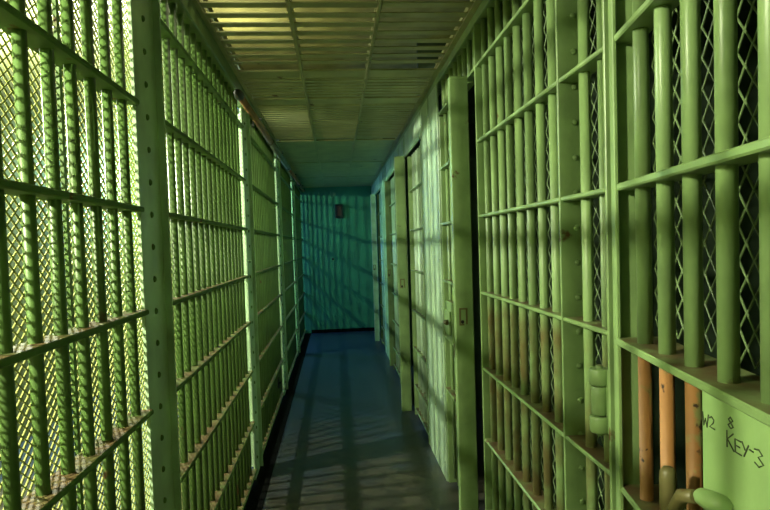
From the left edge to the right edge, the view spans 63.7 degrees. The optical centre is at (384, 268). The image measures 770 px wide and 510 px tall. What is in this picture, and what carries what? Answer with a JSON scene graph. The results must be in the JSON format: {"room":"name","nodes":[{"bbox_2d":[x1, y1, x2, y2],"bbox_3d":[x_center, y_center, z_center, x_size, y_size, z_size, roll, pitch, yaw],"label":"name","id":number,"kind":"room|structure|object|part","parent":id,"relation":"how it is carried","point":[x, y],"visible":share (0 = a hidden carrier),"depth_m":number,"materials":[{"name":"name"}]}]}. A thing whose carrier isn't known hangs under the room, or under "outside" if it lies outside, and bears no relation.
{"room":"prison interior","nodes":[
{"label":"prison interior","id":0,"kind":"room"},
{"bbox_2d":[0,0,153,509],"bbox_3d":[-0.654,0.269,0.697,0.092,2.450,2.316,-2,2,-4],"label":"barred front","id":1,"kind":"object","parent":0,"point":[79,469],"visible":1,"depth_m":1.41,"materials":[{"name":"green paint"}]},
{"bbox_2d":[0,97,174,453],"bbox_3d":[-3.045,-0.149,4.520,0.150,3.420,12.700,-2,2,-4],"label":"wire mesh","id":2,"kind":"structure","parent":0,"point":[12,251],"depth_m":5.48,"materials":[{"name":"paint"}]},
{"bbox_2d":[0,0,280,160],"bbox_3d":[-2.022,-1.398,4.532,1.975,0.050,12.350,-2,2,-4],"label":"ceiling","id":3,"kind":"structure","parent":0,"point":[240,67],"depth_m":4.20,"materials":[{"name":"paint"}]},
{"bbox_2d":[159,0,256,509],"bbox_3d":[-0.841,0.184,3.046,0.092,2.450,1.941,-2,2,-4],"label":"barred front","id":4,"kind":"object","parent":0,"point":[202,123],"visible":0.88,"depth_m":2.78,"materials":[{"name":"green paint"}]},
{"bbox_2d":[0,330,484,509],"bbox_3d":[-0.129,1.401,4.808,5.600,0.120,12.700,-2,2,-4],"label":"floor","id":5,"kind":"structure","parent":0,"point":[348,442],"depth_m":4.76,"materials":[{"name":"concrete"}]},
{"bbox_2d":[108,0,181,509],"bbox_3d":[-0.747,0.253,1.967,0.098,2.430,0.229,-2,2,-4],"label":"post","id":6,"kind":"object","parent":5,"relation":"on","point":[142,17],"visible":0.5,"depth_m":1.97,"materials":[{"name":"green metal"}]},
{"bbox_2d":[238,107,262,479],"bbox_3d":[-0.919,0.175,4.129,0.098,2.430,0.229,-2,2,-4],"label":"post","id":7,"kind":"object","parent":5,"relation":"on","point":[244,133],"visible":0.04,"depth_m":4.19,"materials":[{"name":"green metal"}]},
{"bbox_2d":[274,157,287,394],"bbox_3d":[-1.102,0.093,6.420,0.098,2.430,0.229,-2,2,-4],"label":"post","id":8,"kind":"object","parent":5,"relation":"on","point":[276,162],"visible":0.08,"depth_m":6.49,"materials":[{"name":"green metal"}]},
{"bbox_2d":[291,181,299,355],"bbox_3d":[-1.282,0.011,8.682,0.098,2.430,0.229,-2,2,-4],"label":"post","id":9,"kind":"object","parent":5,"relation":"on","point":[292,183],"visible":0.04,"depth_m":8.75,"materials":[{"name":"green metal"}]},
{"bbox_2d":[370,194,379,340],"bbox_3d":[-0.158,0.000,9.748,0.070,2.302,0.054,-2,2,-4],"label":"post","id":10,"kind":"object","parent":5,"relation":"on","point":[372,197],"visible":1,"depth_m":9.72,"materials":[{"name":"green metal"}]},
{"bbox_2d":[371,183,379,338],"bbox_3d":[-0.161,-0.127,10.402,0.018,2.505,0.960,-2,2,-4],"label":"panel","id":11,"kind":"object","parent":5,"relation":"on","point":[373,186],"visible":0.16,"depth_m":9.94,"materials":[{"name":"green paint"}]},
{"bbox_2d":[377,190,385,351],"bbox_3d":[-0.004,0.030,9.120,0.112,2.280,0.730,-2,2,-4],"label":"barred front","id":12,"kind":"object","parent":5,"relation":"on","point":[379,194],"visible":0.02,"depth_m":9.38,"materials":[{"name":"green paint"}]},
{"bbox_3d":[-0.032,0.017,9.480,0.112,2.280,0.008,-2,2,-4],"label":"plate","id":13,"kind":"part","parent":12,"relation":"part of","materials":[{"name":"green paint"}]},
{"bbox_3d":[0.025,0.043,8.761,0.112,2.280,0.008,-2,2,-4],"label":"plate","id":14,"kind":"part","parent":12,"relation":"part of","materials":[{"name":"green paint"}]},
{"bbox_2d":[380,167,389,359],"bbox_3d":[0.006,-0.052,8.310,0.018,2.505,0.840,-2,2,-4],"label":"panel","id":15,"kind":"object","parent":5,"relation":"on","point":[383,173],"visible":0.56,"depth_m":8.32,"materials":[{"name":"green paint"}]},
{"bbox_2d":[384,181,393,365],"bbox_3d":[0.059,0.071,7.720,0.064,2.302,0.054,-2,2,-4],"label":"post","id":16,"kind":"object","parent":5,"relation":"on","point":[385,182],"visible":0.67,"depth_m":7.70,"materials":[{"name":"green metal"}]},
{"bbox_2d":[388,174,400,383],"bbox_3d":[0.158,0.103,7.098,0.112,2.280,0.790,-2,2,-4],"label":"barred front","id":17,"kind":"object","parent":5,"relation":"on","point":[391,184],"visible":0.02,"depth_m":7.29,"materials":[{"name":"green paint"}]},
{"bbox_3d":[0.127,0.089,7.488,0.112,2.280,0.008,-2,2,-4],"label":"plate","id":18,"kind":"part","parent":17,"relation":"part of","materials":[{"name":"green paint"}]},
{"bbox_3d":[0.189,0.117,6.709,0.112,2.280,0.008,-2,2,-4],"label":"plate","id":19,"kind":"part","parent":17,"relation":"part of","materials":[{"name":"green paint"}]},
{"bbox_2d":[394,156,411,410],"bbox_3d":[0.163,0.149,5.613,0.088,2.302,0.054,-2,2,-4],"label":"post","id":20,"kind":"object","parent":5,"relation":"on","point":[399,166],"visible":1,"depth_m":5.59,"materials":[{"name":"green metal"}]},
{"bbox_2d":[394,137,411,400],"bbox_3d":[0.172,0.023,6.228,0.018,2.505,0.900,-2,2,-4],"label":"panel","id":21,"kind":"object","parent":5,"relation":"on","point":[399,151],"visible":0.23,"depth_m":5.80,"materials":[{"name":"green paint"}]},
{"bbox_2d":[407,141,428,435],"bbox_3d":[0.320,0.176,5.066,0.112,2.280,0.830,-2,2,-4],"label":"barred front","id":22,"kind":"object","parent":5,"relation":"on","point":[414,162],"visible":0.35,"depth_m":5.20,"materials":[{"name":"green paint"}]},
{"bbox_3d":[0.287,0.161,5.475,0.112,2.280,0.008,-2,2,-4],"label":"plate","id":23,"kind":"part","parent":22,"relation":"part of","materials":[{"name":"green paint"}]},
{"bbox_3d":[0.352,0.191,4.657,0.112,2.280,0.008,-2,2,-4],"label":"plate","id":24,"kind":"part","parent":22,"relation":"part of","materials":[{"name":"green paint"}]},
{"bbox_2d":[420,84,448,480],"bbox_3d":[0.329,0.094,4.263,0.018,2.505,0.735,-2,2,-4],"label":"panel","id":25,"kind":"object","parent":5,"relation":"on","point":[429,117],"visible":1,"depth_m":4.17,"materials":[{"name":"green paint"}]},
{"bbox_2d":[448,76,477,509],"bbox_3d":[0.381,0.243,2.993,0.086,2.302,0.054,-2,2,-4],"label":"post","id":26,"kind":"object","parent":5,"relation":"on","point":[457,85],"visible":1,"depth_m":2.97,"materials":[{"name":"green metal"}]},
{"bbox_3d":[0.375,0.233,2.968,0.040,0.084,0.003,-2,2,-4],"label":"keyhole plate","id":27,"kind":"part","parent":26,"relation":"part of","materials":[{"name":"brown metal"}]},
{"bbox_2d":[473,0,564,509],"bbox_3d":[0.538,0.161,2.343,0.122,2.506,1.028,-2,2,-4],"label":"barred front","id":28,"kind":"object","parent":5,"relation":"on","point":[495,116],"visible":0.82,"depth_m":2.33,"materials":[{"name":"green paint"}]},
{"bbox_3d":[0.498,0.145,2.850,0.122,2.500,0.012,-2,2,-4],"label":"plate","id":29,"kind":"part","parent":28,"relation":"part of","materials":[{"name":"green paint"}]},
{"bbox_2d":[555,0,615,509],"bbox_3d":[0.560,0.186,1.665,0.114,2.506,0.325,-2,2,-4],"label":"frame","id":30,"kind":"object","parent":5,"relation":"on","point":[588,386],"visible":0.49,"depth_m":1.72,"materials":[{"name":"green paint"}]},
{"bbox_3d":[0.557,0.180,1.823,0.077,2.505,0.010,-2,2,-4],"label":"frame plate","id":31,"kind":"part","parent":30,"relation":"part of","materials":[{"name":"green paint"}]},
{"bbox_3d":[0.579,0.192,1.509,0.074,2.505,0.010,-2,2,-4],"label":"frame post","id":32,"kind":"part","parent":30,"relation":"part of","materials":[{"name":"green metal"}]},
{"bbox_2d":[608,0,769,509],"bbox_3d":[0.543,0.206,0.969,0.150,2.420,1.012,-2,2,4],"label":"door","id":33,"kind":"structure","parent":30,"relation":"attached to","point":[727,405],"depth_m":1.11,"materials":[{"name":"green paint"}]},
{"bbox_3d":[0.503,0.605,1.095,0.029,0.517,0.029,-2,2,4],"label":"lever","id":34,"kind":"part","parent":33,"relation":"part of","materials":[{"name":"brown metal"}]},
{"bbox_3d":[0.562,0.190,0.967,0.111,0.016,0.988,-2,2,4],"label":"sill plate","id":35,"kind":"part","parent":33,"relation":"part of","materials":[{"name":"green paint"}]},
{"bbox_3d":[0.557,0.540,0.763,0.082,0.668,0.551,-2,2,4],"label":"lock plate","id":36,"kind":"part","parent":33,"relation":"part of","materials":[{"name":"paint"}]},
{"bbox_2d":[238,112,285,452],"bbox_3d":[-1.019,0.104,5.272,0.092,2.450,2.071,-2,2,-4],"label":"barred front","id":37,"kind":"object","parent":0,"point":[262,156],"visible":0.64,"depth_m":5.15,"materials":[{"name":"green paint"}]},
{"bbox_2d":[276,158,298,380],"bbox_3d":[-1.200,0.022,7.549,0.092,2.450,2.043,-2,2,-4],"label":"barred front","id":38,"kind":"object","parent":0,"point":[286,189],"visible":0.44,"depth_m":7.57,"materials":[{"name":"green paint"}]},
{"bbox_2d":[292,181,305,346],"bbox_3d":[-1.379,-0.058,9.797,0.092,2.450,2.016,-2,2,-4],"label":"barred front","id":39,"kind":"object","parent":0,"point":[299,239],"visible":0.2,"depth_m":9.92,"materials":[{"name":"green paint"}]},
{"bbox_2d":[208,0,469,140],"bbox_3d":[-0.310,-2.012,4.671,5.750,0.120,12.700,-2,2,-4],"label":"ceiling","id":40,"kind":"structure","parent":0,"point":[383,65],"depth_m":5.25,"materials":[{"name":"metal"}]},
{"bbox_2d":[168,0,301,191],"bbox_3d":[-0.994,-1.136,4.623,0.070,0.085,12.350,-2,2,-4],"label":"trim","id":41,"kind":"structure","parent":40,"relation":"attached to","point":[191,16],"depth_m":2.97,"materials":[{"name":"green paint"}]},
{"bbox_2d":[199,0,298,68],"bbox_3d":[-0.475,-1.072,1.063,0.359,0.030,5.070,-2,2,-4],"label":"grate","id":42,"kind":"object","parent":40,"relation":"attached to","point":[204,4],"visible":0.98,"depth_m":2.95,"materials":[{"name":"metal"}]},
{"bbox_2d":[237,69,300,79],"bbox_3d":[-0.685,-1.153,3.703,0.359,0.010,0.190,-2,2,-4],"label":"ceiling plate","id":43,"kind":"object","parent":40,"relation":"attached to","point":[289,74],"visible":1,"depth_m":3.69,"materials":[{"name":"paint"}]},
{"bbox_2d":[243,78,304,97],"bbox_3d":[-0.713,-1.180,4.046,0.359,0.030,0.460,-2,2,-4],"label":"grate","id":44,"kind":"object","parent":40,"relation":"attached to","point":[282,88],"visible":0.91,"depth_m":4.03,"materials":[{"name":"metal"}]},
{"bbox_2d":[253,98,306,106],"bbox_3d":[-0.741,-1.179,4.406,0.359,0.010,0.220,-2,2,-4],"label":"ceiling plate","id":45,"kind":"object","parent":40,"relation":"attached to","point":[260,102],"visible":1,"depth_m":4.40,"materials":[{"name":"paint"}]},
{"bbox_2d":[258,102,313,139],"bbox_3d":[-0.810,-1.224,5.272,0.359,0.030,1.480,-2,2,-4],"label":"grate","id":46,"kind":"object","parent":40,"relation":"attached to","point":[297,129],"visible":0.97,"depth_m":5.11,"materials":[{"name":"metal"}]},
{"bbox_2d":[286,0,323,185],"bbox_3d":[-0.572,-1.216,4.654,0.013,0.053,12.350,-2,2,-4],"label":"trim","id":47,"kind":"structure","parent":40,"relation":"attached to","point":[287,1],"depth_m":3.55,"materials":[{"name":"paint"}]},
{"bbox_2d":[290,0,377,66],"bbox_3d":[-0.093,-1.085,1.093,0.372,0.030,5.070,-2,2,-4],"label":"grate","id":48,"kind":"object","parent":40,"relation":"attached to","point":[294,4],"visible":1,"depth_m":2.98,"materials":[{"name":"metal"}]},
{"bbox_2d":[303,69,365,79],"bbox_3d":[-0.303,-1.166,3.733,0.372,0.010,0.190,-2,2,-4],"label":"ceiling plate","id":49,"kind":"object","parent":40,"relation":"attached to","point":[309,74],"visible":1,"depth_m":3.72,"materials":[{"name":"paint"}]},
{"bbox_2d":[305,79,364,96],"bbox_3d":[-0.331,-1.193,4.077,0.372,0.030,0.460,-2,2,-4],"label":"grate","id":50,"kind":"object","parent":40,"relation":"attached to","point":[320,87],"visible":0.95,"depth_m":4.06,"materials":[{"name":"metal"}]},
{"bbox_2d":[346,0,381,186],"bbox_3d":[-0.184,-1.229,4.684,0.013,0.053,12.350,-2,2,-4],"label":"trim","id":51,"kind":"structure","parent":40,"relation":"attached to","point":[378,9],"depth_m":3.59,"materials":[{"name":"paint"}]},
{"bbox_2d":[356,104,414,138],"bbox_3d":[-0.028,-1.250,5.333,0.396,0.030,1.480,-2,2,-4],"label":"grate","id":52,"kind":"object","parent":40,"relation":"attached to","point":[395,117],"visible":0.95,"depth_m":5.17,"materials":[{"name":"metal"}]},
{"bbox_2d":[363,96,419,104],"bbox_3d":[0.042,-1.205,4.467,0.396,0.010,0.220,-2,2,-4],"label":"ceiling plate","id":53,"kind":"object","parent":40,"relation":"attached to","point":[391,100],"visible":0.98,"depth_m":4.46,"materials":[{"name":"paint"}]},
{"bbox_2d":[364,78,429,95],"bbox_3d":[0.070,-1.206,4.108,0.396,0.030,0.460,-2,2,-4],"label":"grate","id":54,"kind":"object","parent":40,"relation":"attached to","point":[374,87],"visible":0.9,"depth_m":4.08,"materials":[{"name":"metal"}]},
{"bbox_2d":[368,68,435,78],"bbox_3d":[0.098,-1.180,3.765,0.396,0.010,0.190,-2,2,-4],"label":"ceiling plate","id":55,"kind":"object","parent":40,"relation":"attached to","point":[403,73],"visible":1,"depth_m":3.76,"materials":[{"name":"paint"}]},
{"bbox_2d":[370,0,473,66],"bbox_3d":[0.308,-1.099,1.124,0.396,0.030,5.070,-2,2,-4],"label":"grate","id":56,"kind":"object","parent":40,"relation":"attached to","point":[385,4],"visible":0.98,"depth_m":2.99,"materials":[{"name":"metal"}]},
{"bbox_2d":[370,0,502,187],"bbox_3d":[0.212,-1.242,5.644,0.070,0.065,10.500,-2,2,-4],"label":"trim","id":57,"kind":"structure","parent":40,"relation":"attached to","point":[481,12],"depth_m":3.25,"materials":[{"name":"green paint"}]},
{"bbox_2d":[300,146,380,332],"bbox_3d":[-0.678,-0.531,10.969,5.600,3.300,0.200,-2,2,-4],"label":"wall","id":58,"kind":"structure","parent":0,"point":[338,294],"depth_m":10.87,"materials":[{"name":"teal paint"}]},
{"bbox_2d":[234,89,304,191],"bbox_3d":[-1.122,-1.162,7.101,0.065,0.144,7.351,-2,2,-4],"label":"rusty pipe","id":59,"kind":"object","parent":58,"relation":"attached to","point":[239,95],"visible":1,"depth_m":4.70,"materials":[{"name":"black metal"}]},
{"bbox_2d":[244,333,310,509],"bbox_3d":[-0.875,1.365,4.722,0.142,0.004,12.350,-2,2,-4],"label":"baseboard","id":60,"kind":"structure","parent":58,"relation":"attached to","point":[256,498],"depth_m":4.85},
{"bbox_2d":[277,140,317,162],"bbox_3d":[-0.933,-1.265,6.816,0.359,0.010,1.580,-2,2,-4],"label":"ceiling plate","id":61,"kind":"object","parent":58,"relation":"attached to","point":[295,151],"visible":0.98,"depth_m":6.66,"materials":[{"name":"paint"}]},
{"bbox_2d":[289,162,320,177],"bbox_3d":[-1.060,-1.323,8.410,0.359,0.010,1.580,-2,2,-4],"label":"ceiling plate","id":62,"kind":"object","parent":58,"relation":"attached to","point":[302,170],"visible":1,"depth_m":8.30,"materials":[{"name":"paint"}]},
{"bbox_2d":[297,177,322,187],"bbox_3d":[-1.186,-1.380,9.994,0.359,0.010,1.560,-2,2,-4],"label":"ceiling plate","id":63,"kind":"object","parent":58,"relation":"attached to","point":[306,182],"visible":0.95,"depth_m":9.93,"materials":[{"name":"paint"}]},
{"bbox_2d":[308,97,360,105],"bbox_3d":[-0.359,-1.192,4.436,0.372,0.010,0.220,-2,2,-4],"label":"ceiling plate","id":64,"kind":"object","parent":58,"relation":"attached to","point":[313,101],"visible":1,"depth_m":4.42,"materials":[{"name":"paint"}]},
{"bbox_2d":[310,105,359,138],"bbox_3d":[-0.428,-1.237,5.302,0.372,0.030,1.480,-2,2,-4],"label":"grate","id":65,"kind":"object","parent":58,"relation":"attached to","point":[326,124],"visible":0.97,"depth_m":5.14,"materials":[{"name":"metal"}]},
{"bbox_2d":[316,139,353,162],"bbox_3d":[-0.551,-1.278,6.846,0.372,0.010,1.580,-2,2,-4],"label":"ceiling plate","id":66,"kind":"object","parent":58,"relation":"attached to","point":[329,151],"visible":0.98,"depth_m":6.70,"materials":[{"name":"paint"}]},
{"bbox_2d":[320,162,349,176],"bbox_3d":[-0.678,-1.336,8.440,0.372,0.010,1.580,-2,2,-4],"label":"ceiling plate","id":67,"kind":"object","parent":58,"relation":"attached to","point":[332,169],"visible":1,"depth_m":8.36,"materials":[{"name":"paint"}]},
{"bbox_2d":[335,204,342,217],"bbox_3d":[-0.802,-0.991,10.809,0.140,0.240,0.066,-2,2,-4],"label":"wall box","id":68,"kind":"object","parent":58,"relation":"attached to","point":[338,207],"visible":1,"depth_m":10.78,"materials":[{"name":"black metal"}]},
{"bbox_2d":[312,327,374,332],"bbox_3d":[-0.705,1.094,10.917,1.170,0.060,0.015,-2,2,-4],"label":"baseboard","id":69,"kind":"structure","parent":58,"relation":"attached to","point":[369,328],"depth_m":10.91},
{"bbox_2d":[349,161,382,175],"bbox_3d":[-0.278,-1.349,8.472,0.396,0.010,1.580,-2,2,-4],"label":"ceiling plate","id":70,"kind":"object","parent":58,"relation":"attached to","point":[357,168],"visible":0.98,"depth_m":8.38,"materials":[{"name":"paint"}]},
{"bbox_2d":[352,139,395,161],"bbox_3d":[-0.150,-1.292,6.878,0.396,0.010,1.580,-2,2,-4],"label":"ceiling plate","id":71,"kind":"object","parent":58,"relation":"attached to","point":[365,150],"visible":1,"depth_m":6.74,"materials":[{"name":"paint"}]},
{"bbox_2d":[375,175,380,194],"bbox_3d":[-0.110,-1.230,9.242,0.024,0.215,1.080,-2,2,-4],"label":"plate","id":72,"kind":"object","parent":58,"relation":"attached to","point":[377,182],"visible":0.84,"depth_m":9.19,"materials":[{"name":"green paint"}]},
{"bbox_2d":[405,158,412,365],"bbox_3d":[1.196,-0.466,7.768,2.070,3.300,0.060,-2,2,-4],"label":"wall partition","id":73,"kind":"structure","parent":0,"point":[406,162],"depth_m":7.68,"materials":[{"name":"paint"}]},
{"bbox_2d":[385,152,393,180],"bbox_3d":[0.053,-1.157,7.190,0.024,0.215,1.080,-2,2,-4],"label":"plate","id":74,"kind":"object","parent":73,"relation":"attached to","point":[389,167],"visible":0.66,"depth_m":7.11,"materials":[{"name":"green paint"}]},
{"bbox_2d":[416,43,482,408],"bbox_3d":[1.365,-0.390,5.646,2.070,3.300,0.060,-2,2,-4],"label":"wall partition","id":75,"kind":"structure","parent":0,"point":[472,127],"depth_m":5.58,"materials":[{"name":"paint"}]},
{"bbox_2d":[404,110,420,158],"bbox_3d":[0.220,-1.082,5.108,0.024,0.215,1.020,-2,2,-4],"label":"plate","id":76,"kind":"object","parent":75,"relation":"attached to","point":[412,135],"visible":0.85,"depth_m":5.01,"materials":[{"name":"green paint"}]},
{"bbox_2d":[438,32,478,509],"bbox_3d":[0.422,0.124,3.377,0.200,2.506,1.046,-2,2,2],"label":"barred front","id":77,"kind":"object","parent":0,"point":[444,169],"depth_m":3.80,"materials":[{"name":"green paint"}]},
{"bbox_3d":[0.414,0.208,3.891,0.090,2.300,0.016,-2,2,-4],"label":"plate","id":78,"kind":"part","parent":77,"relation":"part of","materials":[{"name":"green paint"}]},
{"bbox_3d":[0.395,-1.024,3.318,0.066,0.206,1.018,-2,2,-4],"label":"transom grille","id":79,"kind":"part","parent":77,"relation":"part of","materials":[{"name":"green metal"}]},
{"bbox_2d":[391,0,756,175],"bbox_3d":[1.360,-1.308,4.804,2.150,0.060,12.350,-2,2,-4],"label":"ceiling","id":80,"kind":"structure","parent":0,"point":[746,6],"depth_m":4.36,"materials":[{"name":"paint"}]},
{"bbox_2d":[503,12,759,509],"bbox_3d":[1.576,-0.294,2.996,2.070,3.300,0.060,-2,2,-4],"label":"wire mesh","id":81,"kind":"structure","parent":0,"point":[746,225],"depth_m":2.96,"materials":[{"name":"paint"}]}
]}

